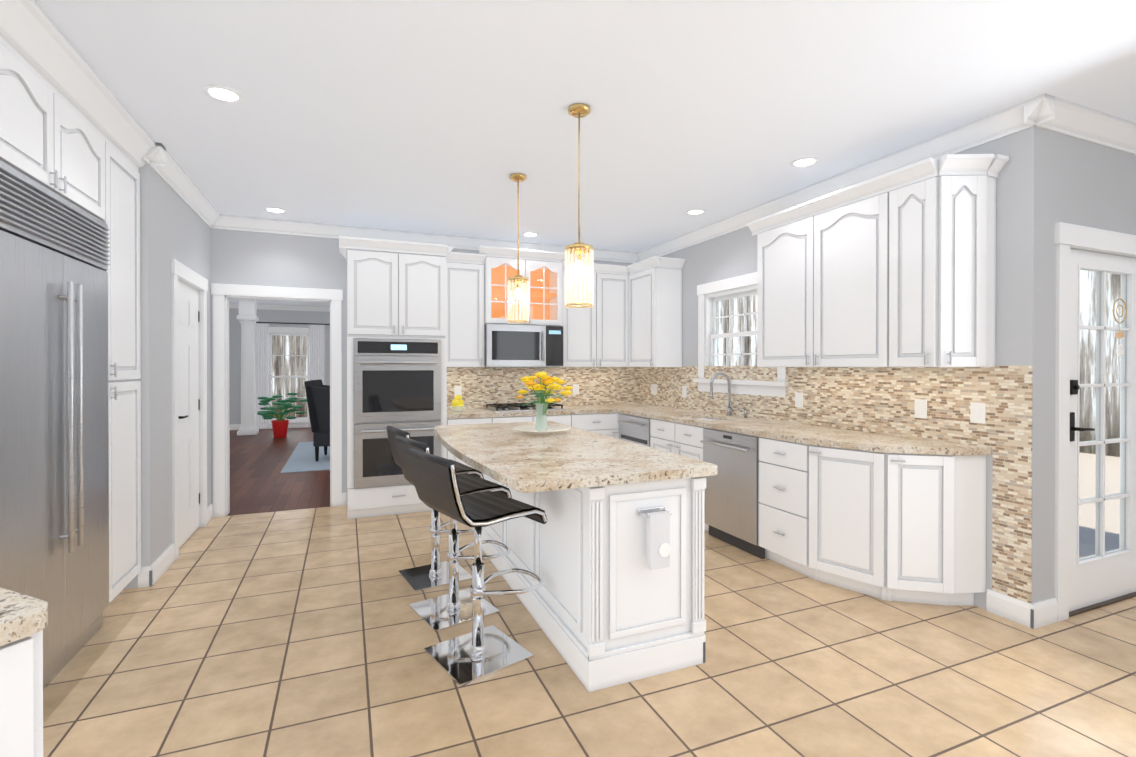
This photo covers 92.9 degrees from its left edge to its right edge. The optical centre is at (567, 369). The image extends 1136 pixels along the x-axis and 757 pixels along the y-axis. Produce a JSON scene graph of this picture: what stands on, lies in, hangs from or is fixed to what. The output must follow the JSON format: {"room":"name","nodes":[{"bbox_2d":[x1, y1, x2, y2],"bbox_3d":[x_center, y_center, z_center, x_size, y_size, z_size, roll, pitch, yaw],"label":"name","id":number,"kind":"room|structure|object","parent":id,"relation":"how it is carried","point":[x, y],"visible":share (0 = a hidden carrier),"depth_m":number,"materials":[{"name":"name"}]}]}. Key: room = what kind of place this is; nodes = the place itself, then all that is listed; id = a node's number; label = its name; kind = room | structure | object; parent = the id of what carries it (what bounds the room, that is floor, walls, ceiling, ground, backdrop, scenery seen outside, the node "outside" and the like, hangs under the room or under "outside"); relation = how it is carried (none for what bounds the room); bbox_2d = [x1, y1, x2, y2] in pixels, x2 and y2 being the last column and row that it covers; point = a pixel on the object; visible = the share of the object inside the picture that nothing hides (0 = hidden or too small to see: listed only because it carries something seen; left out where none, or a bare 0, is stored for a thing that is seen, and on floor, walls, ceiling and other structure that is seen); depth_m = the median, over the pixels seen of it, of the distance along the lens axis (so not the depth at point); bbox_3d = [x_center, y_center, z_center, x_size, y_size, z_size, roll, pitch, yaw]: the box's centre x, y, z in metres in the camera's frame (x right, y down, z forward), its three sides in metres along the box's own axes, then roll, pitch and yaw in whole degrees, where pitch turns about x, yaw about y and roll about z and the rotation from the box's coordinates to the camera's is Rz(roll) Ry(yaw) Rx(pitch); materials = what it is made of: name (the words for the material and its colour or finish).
{"room":"kitchen","nodes":[
{"label":"kitchen","id":0,"kind":"room"},
{"bbox_2d":[124,164,155,588],"bbox_3d":[-2.968,-0.017,3.299,0.700,2.750,0.120,0,0,-22],"label":"wall","id":1,"kind":"structure","parent":0,"point":[147,379],"depth_m":3.38,"materials":[{"name":"grey paint"}]},
{"bbox_2d":[155,172,210,558],"bbox_3d":[-3.018,-0.021,4.181,0.120,2.750,1.550,0,0,-22],"label":"wall","id":2,"kind":"structure","parent":0,"point":[182,231],"depth_m":3.73,"materials":[{"name":"grey paint"}]},
{"bbox_2d":[178,280,199,547],"bbox_3d":[-2.989,0.336,4.255,0.098,2.018,0.772,0,0,-22],"label":"pantry door","id":3,"kind":"structure","parent":2,"relation":"in","point":[188,379],"depth_m":4.29,"materials":[{"name":"white wood"}]},
{"bbox_2d":[171,259,207,559],"bbox_3d":[-3.028,0.287,4.238,0.144,2.132,0.984,0,0,-22],"label":"door frame","id":4,"kind":"structure","parent":2,"relation":"attached to","point":[186,275],"depth_m":4.17,"materials":[{"name":"white wood"}]},
{"bbox_2d":[143,93,1135,311],"bbox_3d":[-1.065,-1.346,5.657,7.300,0.115,15.800,0,0,-22],"label":"crown molding","id":5,"kind":"structure","parent":2,"relation":"attached to","point":[1045,111],"depth_m":3.85,"materials":[{"name":"white wood"}]},
{"bbox_2d":[229,308,329,424],"bbox_3d":[-5.625,-0.060,12.393,4.240,2.750,0.120,0,0,-22],"label":"wall","id":6,"kind":"structure","parent":0,"point":[291,316],"depth_m":11.72,"materials":[{"name":"grey paint"}]},
{"bbox_2d":[261,327,308,427],"bbox_3d":[-6.247,0.178,12.105,1.110,2.227,0.180,0,0,-22],"label":"window","id":7,"kind":"structure","parent":6,"relation":"in","point":[299,334],"depth_m":12.10,"materials":[{"name":"clear glass"}]},
{"bbox_2d":[254,322,329,428],"bbox_3d":[-6.205,0.131,12.003,1.870,2.332,0.070,0,0,-22],"label":"curtain","id":8,"kind":"object","parent":6,"relation":"hanging from","point":[316,349],"visible":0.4,"depth_m":11.83,"materials":[{"name":"white fabric"}]},
{"bbox_2d":[210,228,633,502],"bbox_3d":[-1.829,-0.028,5.575,6.060,2.750,0.120,0,0,-22],"label":"wall","id":9,"kind":"structure","parent":0,"point":[256,258],"depth_m":5.14,"materials":[{"name":"grey paint"}]},
{"bbox_2d":[211,283,342,516],"bbox_3d":[-2.763,0.283,5.191,1.104,2.132,0.168,0,0,-22],"label":"door frame","id":10,"kind":"structure","parent":9,"relation":"attached to","point":[222,294],"depth_m":5.04,"materials":[{"name":"white wood"}]},
{"bbox_2d":[446,252,493,366],"bbox_3d":[-1.085,-0.596,5.603,0.494,1.144,0.380,0,0,-22],"label":"upper cabinet","id":11,"kind":"object","parent":9,"relation":"attached to","point":[469,276],"depth_m":5.47,"materials":[{"name":"white wood"}]},
{"bbox_2d":[447,367,638,408],"bbox_3d":[-0.261,0.194,6.151,2.430,0.459,0.008,0,0,-22],"label":"tile backsplash","id":12,"kind":"structure","parent":9,"relation":"attached to","point":[481,386],"depth_m":6.14,"materials":[{"name":"tile"}]},
{"bbox_2d":[454,386,461,396],"bbox_3d":[-1.174,0.236,5.765,0.075,0.116,0.008,0,0,-22],"label":"electrical outlet plate","id":13,"kind":"object","parent":12,"relation":"attached to","point":[457,389],"depth_m":5.76,"materials":[{"name":"white plastic"}]},
{"bbox_2d":[573,384,578,393],"bbox_3d":[0.092,0.234,6.287,0.075,0.116,0.008,0,0,-22],"label":"electrical outlet plate","id":14,"kind":"object","parent":12,"relation":"attached to","point":[575,386],"depth_m":6.28,"materials":[{"name":"white plastic"}]},
{"bbox_2d":[542,257,625,366],"bbox_3d":[0.233,-0.598,6.145,0.908,1.144,0.383,0,0,-22],"label":"upper cabinet","id":15,"kind":"object","parent":9,"relation":"attached to","point":[595,336],"depth_m":6.01,"materials":[{"name":"white wood"}]},
{"bbox_2d":[484,324,562,366],"bbox_3d":[-0.505,-0.243,5.798,0.834,0.442,0.465,0,0,-22],"label":"microwave","id":16,"kind":"object","parent":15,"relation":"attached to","point":[506,345],"visible":0.9,"depth_m":5.61,"materials":[{"name":"silver metal"}]},
{"bbox_2d":[34,0,1135,305],"bbox_3d":[-1.065,-1.433,5.656,7.540,0.060,16.040,0,0,-22],"label":"ceiling","id":17,"kind":"structure","parent":0,"point":[438,116],"depth_m":2.71,"materials":[{"name":"white paint"}]},
{"bbox_2d":[202,84,243,103],"bbox_3d":[-1.736,-1.385,2.719,0.178,0.007,0.178,0,0,-31],"label":"recessed light","id":18,"kind":"object","parent":17,"relation":"in","point":[221,93],"depth_m":2.71,"materials":[{"name":"white plastic"}]},
{"bbox_2d":[264,207,286,213],"bbox_3d":[-2.567,-1.395,4.734,0.178,0.007,0.178,0,0,41],"label":"recessed light","id":19,"kind":"object","parent":17,"relation":"in","point":[269,209],"depth_m":4.73,"materials":[{"name":"white plastic"}]},
{"bbox_2d":[507,173,528,323],"bbox_3d":[-0.359,-0.865,3.895,0.153,1.059,0.153,0,0,-22],"label":"pendant light","id":20,"kind":"object","parent":17,"relation":"hanging from","point":[518,279],"visible":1,"depth_m":3.88,"materials":[{"name":"glass"}]},
{"bbox_2d":[522,232,538,236],"bbox_3d":[-0.392,-1.399,5.598,0.178,0.007,0.178,0,0,41],"label":"recessed light","id":21,"kind":"object","parent":17,"relation":"in","point":[528,234],"depth_m":5.60,"materials":[{"name":"white plastic"}]},
{"bbox_2d":[565,103,593,308],"bbox_3d":[0.060,-0.860,2.878,0.153,1.059,0.153,0,0,-22],"label":"pendant light","id":22,"kind":"object","parent":17,"relation":"hanging from","point":[578,249],"visible":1,"depth_m":2.86,"materials":[{"name":"glass"}]},
{"bbox_2d":[685,209,705,214],"bbox_3d":[1.131,-1.395,4.788,0.178,0.007,0.178,0,0,-31],"label":"recessed light","id":23,"kind":"object","parent":17,"relation":"in","point":[693,211],"depth_m":4.77,"materials":[{"name":"white plastic"}]},
{"bbox_2d":[790,157,818,167],"bbox_3d":[1.590,-1.389,3.625,0.178,0.007,0.178,0,0,-31],"label":"recessed light","id":24,"kind":"object","parent":17,"relation":"in","point":[805,161],"depth_m":3.62,"materials":[{"name":"white plastic"}]},
{"bbox_2d":[43,427,1135,756],"bbox_3d":[-1.065,1.377,5.669,7.540,0.060,16.040,0,0,-22],"label":"floor","id":25,"kind":"structure","parent":0,"point":[297,633],"depth_m":2.43,"materials":[{"name":"tile"}]},
{"bbox_2d":[0,623,47,756],"bbox_3d":[-1.481,0.933,0.591,1.219,0.875,1.230,0,0,-22],"label":"base cabinet","id":26,"kind":"object","parent":25,"relation":"on","point":[21,674],"depth_m":0.99,"materials":[{"name":"white wood"}]},
{"bbox_2d":[0,587,47,662],"bbox_3d":[-1.636,0.469,0.879,1.306,0.040,1.946,0,0,-22],"label":"countertop","id":27,"kind":"structure","parent":26,"relation":"on","point":[21,615],"depth_m":0.99,"materials":[{"name":"beige stone"}]},
{"bbox_2d":[0,161,109,688],"bbox_3d":[-2.515,0.298,2.257,0.702,2.130,1.089,0,0,-22],"label":"refrigerator","id":28,"kind":"object","parent":25,"relation":"on","point":[54,476],"visible":0.98,"depth_m":2.34,"materials":[{"name":"grey metal"}]},
{"bbox_2d":[0,0,111,603],"bbox_3d":[-2.534,-0.011,2.202,0.655,2.748,1.180,0,0,-22],"label":"tall cabinet","id":29,"kind":"object","parent":25,"relation":"on","point":[73,131],"depth_m":2.35,"materials":[{"name":"white wood"}]},
{"bbox_2d":[112,112,143,600],"bbox_3d":[-2.859,-0.015,2.990,0.655,2.748,0.524,0,0,-22],"label":"tall cabinet","id":30,"kind":"object","parent":25,"relation":"on","point":[127,148],"depth_m":3.13,"materials":[{"name":"white wood"}]},
{"bbox_2d":[237,299,258,435],"bbox_3d":[-6.517,-0.052,10.987,0.340,2.748,0.340,0,0,-22],"label":"column","id":31,"kind":"structure","parent":25,"relation":"on","point":[247,318],"depth_m":10.88,"materials":[{"name":"white wood"}]},
{"bbox_2d":[257,392,306,437],"bbox_3d":[-5.546,0.887,10.543,0.934,0.873,1.145,0,0,-22],"label":"potted plant","id":32,"kind":"object","parent":25,"relation":"on","point":[280,427],"visible":1,"depth_m":10.39,"materials":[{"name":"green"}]},
{"bbox_2d":[281,442,329,472],"bbox_3d":[-3.447,1.326,8.689,1.800,0.012,3.000,0,0,-22],"label":"rug","id":33,"kind":"object","parent":25,"relation":"on","point":[301,458],"visible":0.36,"depth_m":7.83,"materials":[{"name":"grey fabric"}]},
{"bbox_2d":[304,379,329,461],"bbox_3d":[-3.412,0.739,8.057,0.818,1.166,0.660,0,0,-12],"label":"chair","id":34,"kind":"object","parent":33,"relation":"on","point":[318,396],"visible":0.46,"depth_m":7.70,"materials":[{"name":"black fabric"}]},
{"bbox_2d":[339,236,452,518],"bbox_3d":[-1.653,0.091,5.187,1.000,2.515,0.722,0,0,-22],"label":"tall cabinet","id":35,"kind":"object","parent":25,"relation":"on","point":[396,346],"visible":0.94,"depth_m":4.90,"materials":[{"name":"white wood"}]},
{"bbox_2d":[386,426,484,592],"bbox_3d":[-0.839,0.866,3.561,0.598,0.981,0.460,0,0,-32],"label":"bar stool","id":36,"kind":"object","parent":25,"relation":"on","point":[434,574],"visible":0.42,"depth_m":3.52,"materials":[{"name":"silver metal"}]},
{"bbox_2d":[395,435,511,632],"bbox_3d":[-0.616,0.868,3.071,0.598,0.981,0.460,0,0,-36],"label":"bar stool","id":37,"kind":"object","parent":25,"relation":"on","point":[452,608],"visible":0.58,"depth_m":3.02,"materials":[{"name":"silver metal"}]},
{"bbox_2d":[407,448,546,686],"bbox_3d":[-0.400,0.870,2.599,0.598,0.981,0.460,0,0,-38],"label":"bar stool","id":38,"kind":"object","parent":25,"relation":"on","point":[479,651],"visible":1,"depth_m":2.54,"materials":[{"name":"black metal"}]},
{"bbox_2d":[447,405,614,468],"bbox_3d":[-0.427,0.886,5.730,1.800,0.919,0.659,0,0,-22],"label":"base cabinet","id":39,"kind":"object","parent":25,"relation":"on","point":[600,419],"depth_m":5.56,"materials":[{"name":"white wood"}]},
{"bbox_2d":[448,395,467,411],"bbox_3d":[-1.109,0.341,5.430,0.200,0.170,0.200,0,0,-22],"label":"lemon bowl","id":40,"kind":"object","parent":39,"relation":"on","point":[457,405],"visible":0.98,"depth_m":5.40,"materials":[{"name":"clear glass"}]},
{"bbox_2d":[483,402,565,411],"bbox_3d":[-0.467,0.399,5.736,0.760,0.052,0.504,0,0,-22],"label":"cooktop","id":41,"kind":"object","parent":39,"relation":"in","point":[508,407],"visible":0.71,"depth_m":5.62,"materials":[{"name":"silver metal"}]},
{"bbox_2d":[482,473,716,691],"bbox_3d":[-0.090,0.918,3.283,0.806,0.878,2.148,0,0,-22],"label":"kitchen island","id":42,"kind":"object","parent":25,"relation":"on","point":[610,552],"depth_m":2.42,"materials":[{"name":"white wood"}]},
{"bbox_2d":[435,421,716,496],"bbox_3d":[-0.198,0.457,3.286,1.030,0.040,2.220,0,0,-22],"label":"island countertop","id":43,"kind":"structure","parent":42,"relation":"on","point":[518,461],"depth_m":2.69,"materials":[{"name":"beige stone"}]},
{"bbox_2d":[512,425,570,434],"bbox_3d":[-0.180,0.414,3.650,0.400,0.040,0.400,0,0,-22],"label":"platter","id":44,"kind":"object","parent":43,"relation":"on","point":[549,430],"visible":0.9,"depth_m":3.65,"materials":[{"name":"beige ceramic"}]},
{"bbox_2d":[516,372,572,430],"bbox_3d":[-0.152,0.215,3.648,0.408,0.399,0.387,0,0,-22],"label":"vase","id":45,"kind":"object","parent":44,"relation":"on","point":[544,380],"visible":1,"depth_m":3.62,"materials":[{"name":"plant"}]},
{"bbox_2d":[615,408,646,445],"bbox_3d":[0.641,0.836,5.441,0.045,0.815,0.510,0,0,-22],"label":"dishwasher","id":46,"kind":"object","parent":25,"relation":"on","point":[630,425],"depth_m":5.50,"materials":[{"name":"silver metal"}]},
{"bbox_2d":[691,420,758,551],"bbox_3d":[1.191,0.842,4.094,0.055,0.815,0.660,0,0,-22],"label":"dishwasher","id":47,"kind":"object","parent":25,"relation":"on","point":[731,499],"depth_m":4.08,"materials":[{"name":"silver metal"}]},
{"bbox_2d":[607,404,990,605],"bbox_3d":[1.323,0.891,4.700,0.651,0.920,3.898,0,0,-22],"label":"base cabinet","id":48,"kind":"object","parent":25,"relation":"on","point":[890,517],"depth_m":3.19,"materials":[{"name":"white wood"}]},
{"bbox_2d":[710,372,746,417],"bbox_3d":[1.444,0.228,4.856,0.242,0.403,0.262,0,0,-22],"label":"faucet","id":49,"kind":"object","parent":48,"relation":"on","point":[730,410],"visible":1,"depth_m":4.95,"materials":[{"name":"silver metal"}]},
{"bbox_2d":[646,136,1007,609],"bbox_3d":[1.698,-0.024,4.812,0.120,2.750,3.980,0,0,-22],"label":"wall","id":50,"kind":"structure","parent":0,"point":[729,255],"depth_m":4.84,"materials":[{"name":"grey paint"}]},
{"bbox_2d":[138,424,1057,628],"bbox_3d":[-1.065,1.284,5.669,7.300,0.125,15.800,0,0,-22],"label":"baseboard","id":51,"kind":"structure","parent":50,"relation":"attached to","point":[1036,614],"depth_m":2.96,"materials":[{"name":"white wood"}]},
{"bbox_2d":[626,257,685,366],"bbox_3d":[0.937,-0.597,5.977,0.385,1.144,0.580,0,0,-22],"label":"upper cabinet","id":52,"kind":"object","parent":50,"relation":"attached to","point":[632,317],"depth_m":5.75,"materials":[{"name":"white wood"}]},
{"bbox_2d":[693,272,788,396],"bbox_3d":[1.597,-0.314,4.975,0.180,1.077,1.240,0,0,-22],"label":"kitchen window","id":53,"kind":"structure","parent":50,"relation":"in","point":[712,335],"depth_m":5.17,"materials":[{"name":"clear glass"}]},
{"bbox_2d":[755,178,874,366],"bbox_3d":[1.869,-0.587,3.771,0.345,1.144,1.170,0,0,-22],"label":"upper cabinet","id":54,"kind":"object","parent":50,"relation":"attached to","point":[816,258],"depth_m":3.69,"materials":[{"name":"white wood"}]},
{"bbox_2d":[639,365,1031,602],"bbox_3d":[1.660,0.597,4.734,0.008,1.253,4.096,0,0,-22],"label":"tile backsplash","id":55,"kind":"structure","parent":50,"relation":"attached to","point":[879,400],"depth_m":3.34,"materials":[{"name":"tile"}]},
{"bbox_2d":[651,384,656,393],"bbox_3d":[1.003,0.234,6.300,0.009,0.116,0.120,0,0,-22],"label":"electrical outlet plate","id":56,"kind":"object","parent":55,"relation":"attached to","point":[653,386],"depth_m":6.29,"materials":[{"name":"white plastic"}]},
{"bbox_2d":[682,386,686,396],"bbox_3d":[1.236,0.236,5.737,0.008,0.116,0.075,0,0,-22],"label":"electrical outlet plate","id":57,"kind":"object","parent":55,"relation":"attached to","point":[684,388],"depth_m":5.73,"materials":[{"name":"white plastic"}]},
{"bbox_2d":[795,392,802,407],"bbox_3d":[1.834,0.243,4.285,0.009,0.116,0.075,0,0,-22],"label":"electrical outlet plate","id":58,"kind":"object","parent":55,"relation":"attached to","point":[798,396],"depth_m":4.28,"materials":[{"name":"white plastic"}]},
{"bbox_2d":[915,399,926,418],"bbox_3d":[2.209,0.247,3.380,0.008,0.116,0.075,0,0,-22],"label":"electrical outlet plate","id":59,"kind":"object","parent":55,"relation":"attached to","point":[920,405],"depth_m":3.38,"materials":[{"name":"white plastic"}]},
{"bbox_2d":[970,402,984,423],"bbox_3d":[2.333,0.249,3.074,0.009,0.116,0.075,0,0,-22],"label":"electrical outlet plate","id":60,"kind":"object","parent":55,"relation":"attached to","point":[977,412],"depth_m":3.07,"materials":[{"name":"white plastic"}]},
{"bbox_2d":[875,154,986,366],"bbox_3d":[2.119,-0.584,3.164,0.345,1.144,0.384,0,0,-22],"label":"upper cabinet","id":61,"kind":"object","parent":50,"relation":"attached to","point":[896,268],"depth_m":2.98,"materials":[{"name":"white wood"}]},
{"bbox_2d":[1007,126,1135,602],"bbox_3d":[3.163,-0.017,3.199,1.600,2.750,0.120,0,0,-22],"label":"wall","id":62,"kind":"structure","parent":0,"point":[1054,178],"depth_m":2.90,"materials":[{"name":"grey paint"}]},
{"bbox_2d":[1054,222,1135,621],"bbox_3d":[3.103,0.285,3.162,1.084,2.147,0.144,0,0,-22],"label":"door frame","id":63,"kind":"structure","parent":62,"relation":"attached to","point":[1067,237],"depth_m":2.92,"materials":[{"name":"white wood"}]},
{"bbox_2d":[1069,249,1135,611],"bbox_3d":[3.120,0.339,3.121,0.852,2.015,0.108,0,0,-22],"label":"exterior door","id":64,"kind":"structure","parent":62,"relation":"in","point":[1100,575],"depth_m":3.14,"materials":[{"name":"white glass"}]},
{"label":"outside","id":65,"kind":"structure","parent":0,"visible":0},
{"bbox_2d":[271,270,1120,456],"bbox_3d":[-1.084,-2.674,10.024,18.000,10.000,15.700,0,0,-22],"label":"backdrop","id":66,"kind":"structure","parent":65,"point":[1089,275],"depth_m":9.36,"materials":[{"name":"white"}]},
{"bbox_2d":[1079,452,1119,556],"bbox_3d":[-0.350,1.682,10.887,20.000,0.480,16.700,0,0,-22],"label":"ground","id":67,"kind":"structure","parent":65,"point":[1086,508],"depth_m":5.81,"materials":[{"name":"grey"}]}
]}

